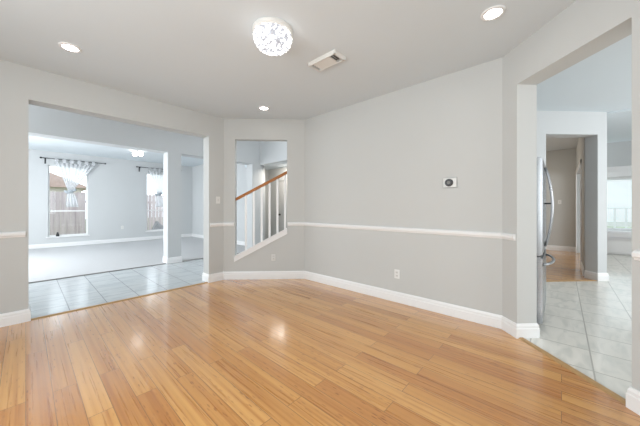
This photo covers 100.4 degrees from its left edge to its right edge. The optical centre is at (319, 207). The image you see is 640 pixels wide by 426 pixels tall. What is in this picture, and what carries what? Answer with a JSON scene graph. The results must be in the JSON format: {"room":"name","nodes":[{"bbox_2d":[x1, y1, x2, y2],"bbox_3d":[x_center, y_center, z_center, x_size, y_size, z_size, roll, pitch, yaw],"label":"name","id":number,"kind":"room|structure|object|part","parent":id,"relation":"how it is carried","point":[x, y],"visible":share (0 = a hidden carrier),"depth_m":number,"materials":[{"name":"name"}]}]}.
{"room":"empty dining room","nodes":[
{"label":"empty dining room","id":0,"kind":"room"},
{"bbox_2d":[29,149,191,244],"bbox_3d":[-7.671,-0.241,8.773,0.150,2.930,6.700,0,0,42],"label":"wall","id":1,"kind":"structure","parent":0,"point":[116,188],"depth_m":9.11,"materials":[{"name":"grey paint"}]},
{"bbox_2d":[46,165,89,237],"bbox_3d":[-7.941,-0.189,8.426,0.155,2.215,1.001,0,0,42],"label":"window","id":2,"kind":"structure","parent":1,"relation":"in","point":[49,210],"depth_m":8.32,"materials":[{"name":"white paint"}]},
{"bbox_3d":[-7.923,0.905,8.409,0.105,0.028,1.001,0,0,42],"label":"sill","id":3,"kind":"part","parent":2,"relation":"part of","materials":[{"name":"white paint"}]},
{"bbox_2d":[40,157,105,165],"bbox_3d":[-7.769,-1.409,8.456,0.122,0.186,1.552,0,0,42],"label":"curtain rod","id":4,"kind":"object","parent":1,"relation":"attached to","point":[40,157],"visible":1,"depth_m":8.16,"materials":[{"name":"black metal"}]},
{"bbox_2d":[54,158,94,206],"bbox_3d":[-7.736,-0.757,8.441,0.100,1.482,0.961,0,0,42],"label":"curtain","id":5,"kind":"object","parent":4,"relation":"hanging from","point":[72,174],"visible":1,"depth_m":8.38,"materials":[{"name":"fabric"}]},
{"bbox_3d":[-7.735,-0.946,8.440,0.069,0.862,0.961,0,0,42],"label":"panel","id":6,"kind":"part","parent":5,"relation":"part of","materials":[{"name":"fabric"}]},
{"bbox_2d":[145,173,162,231],"bbox_3d":[-6.210,-0.189,10.337,0.155,2.215,1.001,0,0,42],"label":"window","id":7,"kind":"structure","parent":1,"relation":"in","point":[146,173],"depth_m":10.03,"materials":[{"name":"white paint"}]},
{"bbox_3d":[-6.153,-1.409,10.239,0.122,0.186,1.552,0,0,42],"label":"curtain rod","id":8,"kind":"object","parent":1,"relation":"attached to","visible":0},
{"bbox_2d":[148,167,162,206],"bbox_3d":[-6.077,-0.757,10.271,0.100,1.482,0.961,0,0,42],"label":"curtain","id":9,"kind":"object","parent":8,"relation":"hanging from","point":[157,177],"visible":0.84,"depth_m":10.17,"materials":[{"name":"fabric"}]},
{"bbox_3d":[-6.076,-0.946,10.270,0.069,0.862,0.961,0,0,42],"label":"panel","id":10,"kind":"part","parent":9,"relation":"part of","materials":[{"name":"fabric"}]},
{"bbox_2d":[0,59,223,313],"bbox_3d":[-3.043,-0.246,3.135,0.200,2.940,3.960,0,0,42],"label":"wall","id":11,"kind":"structure","parent":0,"point":[21,86],"depth_m":2.98,"materials":[{"name":"beige paint"}]},
{"bbox_2d":[0,231,25,237],"bbox_3d":[-3.685,0.286,2.258,0.026,0.060,1.598,0,0,42],"label":"trim","id":12,"kind":"structure","parent":11,"relation":"attached to","point":[23,233],"depth_m":2.78,"materials":[{"name":"white paint"}]},
{"bbox_2d":[0,305,30,326],"bbox_3d":[-3.755,1.158,2.348,0.234,0.132,1.637,0,0,42],"label":"baseboard","id":13,"kind":"structure","parent":11,"relation":"attached to","point":[21,316],"depth_m":2.80,"materials":[{"name":"white paint"}]},
{"bbox_2d":[31,282,207,319],"bbox_3d":[-2.496,1.219,3.625,0.052,0.010,1.980,0,0,42],"label":"trim","id":14,"kind":"structure","parent":11,"relation":"attached to","point":[203,282],"depth_m":3.41,"materials":[{"name":"brown wood"}]},
{"bbox_2d":[29,135,202,166],"bbox_3d":[-5.760,-1.806,7.122,5.200,0.200,6.820,0,0,42],"label":"ceiling","id":15,"kind":"structure","parent":0,"point":[36,143],"depth_m":7.98,"materials":[{"name":"white paint"}]},
{"bbox_2d":[132,150,142,155],"bbox_3d":[-5.497,-1.627,8.051,0.292,0.158,0.200,0,0,-23],"label":"ceiling light","id":16,"kind":"object","parent":15,"relation":"attached to","point":[136,152],"visible":1,"depth_m":8.00,"materials":[{"name":"silver metal"}]},
{"bbox_2d":[29,104,259,257],"bbox_3d":[-3.970,-0.876,5.250,0.275,4.200,6.450,0,0,42],"label":"wall","id":17,"kind":"structure","parent":0,"point":[44,122],"depth_m":5.79,"materials":[{"name":"grey paint"}]},
{"bbox_2d":[29,253,238,282],"bbox_3d":[-3.989,1.218,5.099,0.030,0.012,6.200,0,0,42],"label":"trim","id":18,"kind":"structure","parent":17,"relation":"attached to","point":[237,253],"depth_m":4.99,"materials":[{"name":"brown wood"}]},
{"bbox_2d":[29,234,244,263],"bbox_3d":[-5.694,1.158,6.981,5.187,0.132,6.700,0,0,42],"label":"baseboard","id":19,"kind":"structure","parent":17,"relation":"attached to","point":[37,246],"depth_m":8.66,"materials":[{"name":"white paint"}]},
{"bbox_2d":[192,164,264,241],"bbox_3d":[-3.562,-0.241,9.651,5.060,2.930,0.120,0,0,42],"label":"wall","id":20,"kind":"structure","parent":0,"point":[197,171],"depth_m":8.81,"materials":[{"name":"grey paint"}]},
{"bbox_2d":[224,118,304,271],"bbox_3d":[-0.931,-0.246,4.629,1.424,2.940,0.120,0,0,-3],"label":"wall","id":21,"kind":"structure","parent":0,"point":[289,249],"depth_m":4.58,"materials":[{"name":"beige paint"}]},
{"bbox_2d":[210,223,233,226],"bbox_3d":[-1.643,0.286,4.474,0.385,0.060,0.102,0,0,-29],"label":"trim","id":22,"kind":"structure","parent":21,"relation":"attached to","point":[211,224],"depth_m":4.48,"materials":[{"name":"white paint"}]},
{"bbox_2d":[234,228,286,261],"bbox_3d":[-1.015,0.642,4.612,0.898,0.569,0.155,0,0,-3],"label":"trim","id":23,"kind":"structure","parent":21,"relation":"attached to","point":[244,253],"depth_m":4.54,"materials":[{"name":"white paint"}]},
{"bbox_2d":[236,171,286,249],"bbox_3d":[-1.011,0.050,4.625,0.878,1.380,0.060,0,0,-3],"label":"stair railing","id":24,"kind":"object","parent":23,"relation":"on","point":[276,178],"visible":0.88,"depth_m":4.61,"materials":[{"name":"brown wood"}]},
{"bbox_3d":[-1.011,-0.378,4.625,0.878,0.525,0.060,0,0,-3],"label":"handrail","id":25,"kind":"part","parent":24,"relation":"part of","materials":[{"name":"brown wood"}]},
{"bbox_2d":[271,254,275,260],"bbox_3d":[-0.798,0.858,4.571,0.072,0.116,0.010,0,0,-3],"label":"outlet","id":26,"kind":"object","parent":21,"relation":"attached to","point":[273,256],"visible":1,"depth_m":4.57,"materials":[{"name":"white plastic"}]},
{"bbox_2d":[245,161,286,169],"bbox_3d":[-0.954,-1.311,7.659,2.900,0.130,0.930,0,0,42],"label":"ceiling","id":27,"kind":"structure","parent":0,"point":[281,164],"depth_m":8.01,"materials":[{"name":"white paint"}]},
{"bbox_2d":[265,170,267,238],"bbox_3d":[-1.941,-0.011,8.655,0.100,2.470,0.700,0,0,42],"label":"wall","id":28,"kind":"structure","parent":0,"point":[266,171],"depth_m":8.78,"materials":[{"name":"beige paint"}]},
{"bbox_2d":[260,141,286,241],"bbox_3d":[-0.755,-0.876,6.770,3.000,4.200,0.120,0,0,42],"label":"wall","id":29,"kind":"structure","parent":0,"point":[271,152],"depth_m":7.22,"materials":[{"name":"grey paint"}]},
{"bbox_2d":[268,167,286,237],"bbox_3d":[-0.632,-0.011,7.941,3.000,2.470,0.120,0,0,42],"label":"wall","id":30,"kind":"structure","parent":0,"point":[272,173],"depth_m":8.65,"materials":[{"name":"beige paint"}]},
{"bbox_2d":[279,181,286,231],"bbox_3d":[-1.038,0.191,8.237,0.830,2.045,0.107,0,0,42],"label":"door","id":31,"kind":"structure","parent":30,"relation":"in","point":[281,183],"depth_m":8.40,"materials":[{"name":"grey paint"}]},
{"bbox_2d":[0,0,575,119],"bbox_3d":[-0.585,-1.616,1.677,5.500,0.200,4.900,0,0,42],"label":"ceiling","id":32,"kind":"structure","parent":0,"point":[203,56],"depth_m":2.48,"materials":[{"name":"white paint"}]},
{"bbox_2d":[58,42,81,52],"bbox_3d":[-2.363,-1.511,2.523,0.168,0.010,0.168,0,0,42],"label":"recessed light","id":33,"kind":"object","parent":32,"relation":"in","point":[70,47],"visible":1,"depth_m":2.52,"materials":[{"name":"white paint"}]},
{"bbox_2d":[258,106,269,109],"bbox_3d":[-0.853,-1.511,4.063,0.168,0.010,0.168,0,0,42],"label":"recessed light","id":34,"kind":"object","parent":32,"relation":"in","point":[259,107],"visible":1,"depth_m":4.06,"materials":[{"name":"white"}]},
{"bbox_2d":[252,17,292,55],"bbox_3d":[-0.405,-1.430,2.290,0.348,0.172,0.348,0,0,42],"label":"ceiling light","id":35,"kind":"object","parent":32,"relation":"attached to","point":[272,36],"visible":1,"depth_m":2.19,"materials":[{"name":"crystal glass"},{"name":"white metal"}]},
{"bbox_3d":[-0.405,-1.499,2.290,0.348,0.034,0.348,0,0,42],"label":"plate","id":36,"kind":"part","parent":35,"relation":"part of","materials":[{"name":"white metal"}]},
{"bbox_2d":[308,49,345,71],"bbox_3d":[0.067,-1.499,2.740,0.360,0.034,0.180,0,0,42],"label":"ceiling vent","id":37,"kind":"object","parent":32,"relation":"in","point":[333,57],"visible":1,"depth_m":2.71,"materials":[{"name":"white metal"}]},
{"bbox_3d":[0.014,-1.494,2.714,0.215,0.022,0.031,0,0,42],"label":"blade","id":38,"kind":"part","parent":37,"relation":"part of","materials":[{"name":"white metal"}]},
{"bbox_3d":[0.032,-1.494,2.735,0.215,0.022,0.031,0,0,42],"label":"blade","id":39,"kind":"part","parent":37,"relation":"part of","materials":[{"name":"white metal"}]},
{"bbox_3d":[0.051,-1.494,2.756,0.215,0.022,0.031,0,0,42],"label":"blade","id":40,"kind":"part","parent":37,"relation":"part of","materials":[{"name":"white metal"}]},
{"bbox_3d":[0.070,-1.494,2.776,0.215,0.022,0.031,0,0,42],"label":"blade","id":41,"kind":"part","parent":37,"relation":"part of","materials":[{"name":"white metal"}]},
{"bbox_2d":[480,5,505,20],"bbox_3d":[1.349,-1.511,2.079,0.168,0.010,0.168,0,0,42],"label":"recessed light","id":42,"kind":"object","parent":32,"relation":"in","point":[494,12],"visible":1,"depth_m":2.07,"materials":[{"name":"white"}]},
{"bbox_2d":[0,237,639,425],"bbox_3d":[0.209,1.270,5.816,15.500,0.108,12.900,0,0,42],"label":"floor","id":43,"kind":"structure","parent":0,"point":[242,352],"depth_m":2.23,"materials":[{"name":"brown wood"}]},
{"bbox_2d":[537,157,554,324],"bbox_3d":[2.244,0.354,3.196,0.865,1.740,0.910,0,0,42],"label":"refrigerator","id":44,"kind":"object","parent":43,"relation":"on","point":[542,172],"visible":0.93,"depth_m":2.65,"materials":[{"name":"silver metal"}]},
{"bbox_3d":[2.324,-0.011,2.816,0.057,0.990,0.450,0,0,42],"label":"door","id":45,"kind":"part","parent":44,"relation":"part of","materials":[{"name":"silver metal"}]},
{"bbox_3d":[2.477,0.829,2.985,0.057,0.670,0.906,0,0,42],"label":"drawer","id":46,"kind":"part","parent":44,"relation":"part of","materials":[{"name":"silver metal"}]},
{"bbox_3d":[2.630,-0.011,3.154,0.057,0.990,0.450,0,0,42],"label":"door","id":47,"kind":"part","parent":44,"relation":"part of","materials":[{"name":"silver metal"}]},
{"bbox_3d":[2.530,0.574,2.937,0.094,0.025,0.763,0,0,42],"label":"handle","id":48,"kind":"part","parent":44,"relation":"part of","materials":[{"name":"silver metal"}]},
{"bbox_3d":[2.491,-0.006,2.904,0.082,0.867,0.023,0,0,42],"label":"handle","id":49,"kind":"part","parent":44,"relation":"part of","materials":[{"name":"silver metal"}]},
{"bbox_2d":[546,280,596,281],"bbox_3d":[4.180,1.219,4.440,0.930,0.010,0.050,0,0,-3],"label":"trim","id":50,"kind":"structure","parent":43,"relation":"on","point":[546,280],"depth_m":4.43,"materials":[{"name":"brown wood"}]},
{"bbox_2d":[518,337,625,404],"bbox_3d":[1.900,1.219,2.065,0.055,0.010,0.928,0,0,-3],"label":"trim","id":51,"kind":"structure","parent":43,"relation":"on","point":[593,382],"depth_m":1.95,"materials":[{"name":"brown wood"}]},
{"bbox_2d":[607,230,631,255],"bbox_3d":[8.571,0.924,6.450,3.000,0.600,0.510,0,0,42],"label":"storage bench","id":52,"kind":"object","parent":43,"relation":"on","point":[618,242],"visible":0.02,"depth_m":6.90,"materials":[{"name":"white paint"}]},
{"bbox_2d":[305,58,501,314],"bbox_3d":[0.809,-0.246,3.708,2.895,2.940,0.120,0,0,42],"label":"wall","id":53,"kind":"structure","parent":0,"point":[384,160],"depth_m":3.28,"materials":[{"name":"beige paint"}]},
{"bbox_2d":[202,271,539,338],"bbox_3d":[0.213,1.158,3.833,4.503,0.132,0.944,0,0,27],"label":"baseboard","id":54,"kind":"structure","parent":53,"relation":"attached to","point":[525,330],"depth_m":3.38,"materials":[{"name":"white paint"}]},
{"bbox_2d":[394,269,399,278],"bbox_3d":[0.996,0.862,3.452,0.072,0.116,0.010,0,0,42],"label":"outlet","id":55,"kind":"object","parent":53,"relation":"attached to","point":[396,272],"visible":1,"depth_m":3.45,"materials":[{"name":"white plastic"}]},
{"bbox_2d":[288,222,515,240],"bbox_3d":[0.681,0.286,3.592,3.171,0.060,0.224,0,0,42],"label":"trim","id":56,"kind":"structure","parent":53,"relation":"attached to","point":[507,236],"depth_m":3.25,"materials":[{"name":"white paint"}]},
{"bbox_2d":[443,177,456,187],"bbox_3d":[1.465,-0.281,3.012,0.148,0.112,0.032,0,0,42],"label":"thermostat","id":57,"kind":"object","parent":53,"relation":"attached to","point":[447,182],"visible":1,"depth_m":3.00,"materials":[{"name":"white plastic"}]},
{"bbox_2d":[546,148,575,246],"bbox_3d":[6.216,-0.276,8.200,2.400,3.000,0.100,0,0,42],"label":"wall","id":58,"kind":"structure","parent":0,"point":[560,164],"depth_m":7.55,"materials":[{"name":"beige paint"}]},
{"bbox_2d":[546,245,575,251],"bbox_3d":[6.135,1.158,8.037,2.300,0.132,0.250,0,0,42],"label":"baseboard","id":59,"kind":"structure","parent":58,"relation":"attached to","point":[549,247],"depth_m":7.55,"materials":[{"name":"white paint"}]},
{"bbox_2d":[502,0,639,390],"bbox_3d":[1.996,-0.246,1.543,0.195,2.940,2.310,0,0,-3],"label":"wall","id":60,"kind":"structure","parent":0,"point":[585,28],"depth_m":2.51,"materials":[{"name":"beige paint"}]},
{"bbox_2d":[626,387,639,414],"bbox_3d":[2.021,1.158,1.026,0.229,0.132,1.234,0,0,-3],"label":"baseboard","id":61,"kind":"structure","parent":60,"relation":"attached to","point":[632,395],"depth_m":1.60,"materials":[{"name":"white paint"}]},
{"bbox_2d":[632,250,639,260],"bbox_3d":[1.912,0.286,1.002,0.026,0.060,1.197,0,0,-3],"label":"trim","id":62,"kind":"structure","parent":60,"relation":"attached to","point":[636,253],"depth_m":1.58,"materials":[{"name":"white paint"}]},
{"bbox_2d":[537,111,606,272],"bbox_3d":[3.702,-0.276,4.502,2.182,3.000,0.200,0,0,-3],"label":"wall","id":63,"kind":"structure","parent":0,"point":[591,126],"depth_m":4.45,"materials":[{"name":"grey paint"}]},
{"bbox_2d":[576,138,584,271],"bbox_3d":[5.997,-0.276,6.023,0.200,3.000,3.620,0,0,42],"label":"wall","id":64,"kind":"structure","parent":0,"point":[580,149],"depth_m":5.15,"materials":[{"name":"beige paint"}]},
{"bbox_2d":[576,159,581,263],"bbox_3d":[6.092,0.124,6.288,0.015,2.200,2.400,0,0,42],"label":"trim","id":65,"kind":"structure","parent":64,"relation":"attached to","point":[580,162],"depth_m":5.41,"materials":[{"name":"white paint"}]},
{"bbox_2d":[580,261,583,275],"bbox_3d":[4.994,1.158,5.077,0.017,0.132,0.870,0,0,42],"label":"baseboard","id":66,"kind":"structure","parent":64,"relation":"attached to","point":[581,264],"depth_m":4.96,"materials":[{"name":"white paint"}]},
{"bbox_2d":[584,270,608,280],"bbox_3d":[4.711,1.158,4.543,0.198,0.132,0.217,0,0,-3],"label":"baseboard","id":67,"kind":"structure","parent":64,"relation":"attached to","point":[587,274],"depth_m":4.45,"materials":[{"name":"white paint"}]},
{"bbox_2d":[608,108,631,114],"bbox_3d":[6.115,-1.581,3.338,3.420,0.029,0.080,0,0,42],"label":"trim","id":68,"kind":"structure","parent":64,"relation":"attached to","point":[630,109],"depth_m":4.38,"materials":[{"name":"white paint"}]},
{"bbox_2d":[537,34,631,150],"bbox_3d":[4.699,-1.676,3.771,6.100,0.160,8.700,0,0,42],"label":"ceiling","id":69,"kind":"structure","parent":0,"point":[602,81],"depth_m":3.55,"materials":[{"name":"white paint"}]},
{"bbox_2d":[607,111,631,142],"bbox_3d":[7.452,-1.836,5.022,3.700,0.120,4.450,0,0,42],"label":"ceiling","id":70,"kind":"structure","parent":0,"point":[619,125],"depth_m":5.92,"materials":[{"name":"white paint"}]},
{"bbox_2d":[607,141,631,230],"bbox_3d":[8.895,-0.276,6.615,3.700,3.000,0.150,0,0,42],"label":"wall","id":71,"kind":"structure","parent":0,"point":[618,153],"depth_m":7.22,"materials":[{"name":"grey paint"}]},
{"bbox_2d":[607,165,631,230],"bbox_3d":[8.761,-0.224,6.676,2.860,1.775,0.180,0,0,42],"label":"window","id":72,"kind":"structure","parent":71,"relation":"in","point":[617,172],"depth_m":7.22,"materials":[{"name":"white paint"}]},
{"bbox_2d":[607,178,631,228],"bbox_3d":[8.760,-0.109,6.674,2.520,1.355,0.045,0,0,42],"label":"window blind","id":73,"kind":"object","parent":72,"relation":"attached to","point":[611,193],"visible":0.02,"depth_m":7.24,"materials":[{"name":"white plastic"}]},
{"bbox_3d":[8.721,-0.224,6.631,2.860,1.775,0.060,0,0,42],"label":"casing","id":74,"kind":"part","parent":72,"relation":"part of","materials":[{"name":"white paint"}]},
{"label":"outside","id":75,"kind":"structure","parent":0,"visible":0},
{"bbox_3d":[-2.200,1.549,8.741,75.000,0.150,70.000,0,0,42],"label":"floor","id":76,"kind":"structure","parent":75,"visible":0},
{"bbox_2d":[50,173,85,234],"bbox_3d":[-17.850,-0.626,14.554,6.800,4.200,7.400,0,0,42],"label":"house","id":77,"kind":"structure","parent":76,"relation":"on","point":[57,184],"depth_m":14.16,"materials":[{"name":"paint"}]},
{"bbox_2d":[50,191,162,234],"bbox_3d":[-8.825,0.444,10.634,0.160,2.060,10.410,0,0,42],"label":"wooden fence","id":78,"kind":"object","parent":76,"relation":"on","point":[72,222],"visible":0.06,"depth_m":10.04,"materials":[{"name":"beige wood"}]},
{"bbox_2d":[151,221,162,229],"bbox_3d":[-6.769,1.084,10.922,0.525,1.045,0.846,0,0,42],"label":"rock","id":79,"kind":"object","parent":76,"relation":"on","point":[157,225],"visible":0.1,"depth_m":10.90,"materials":[{"name":"grey stone"}]}
]}

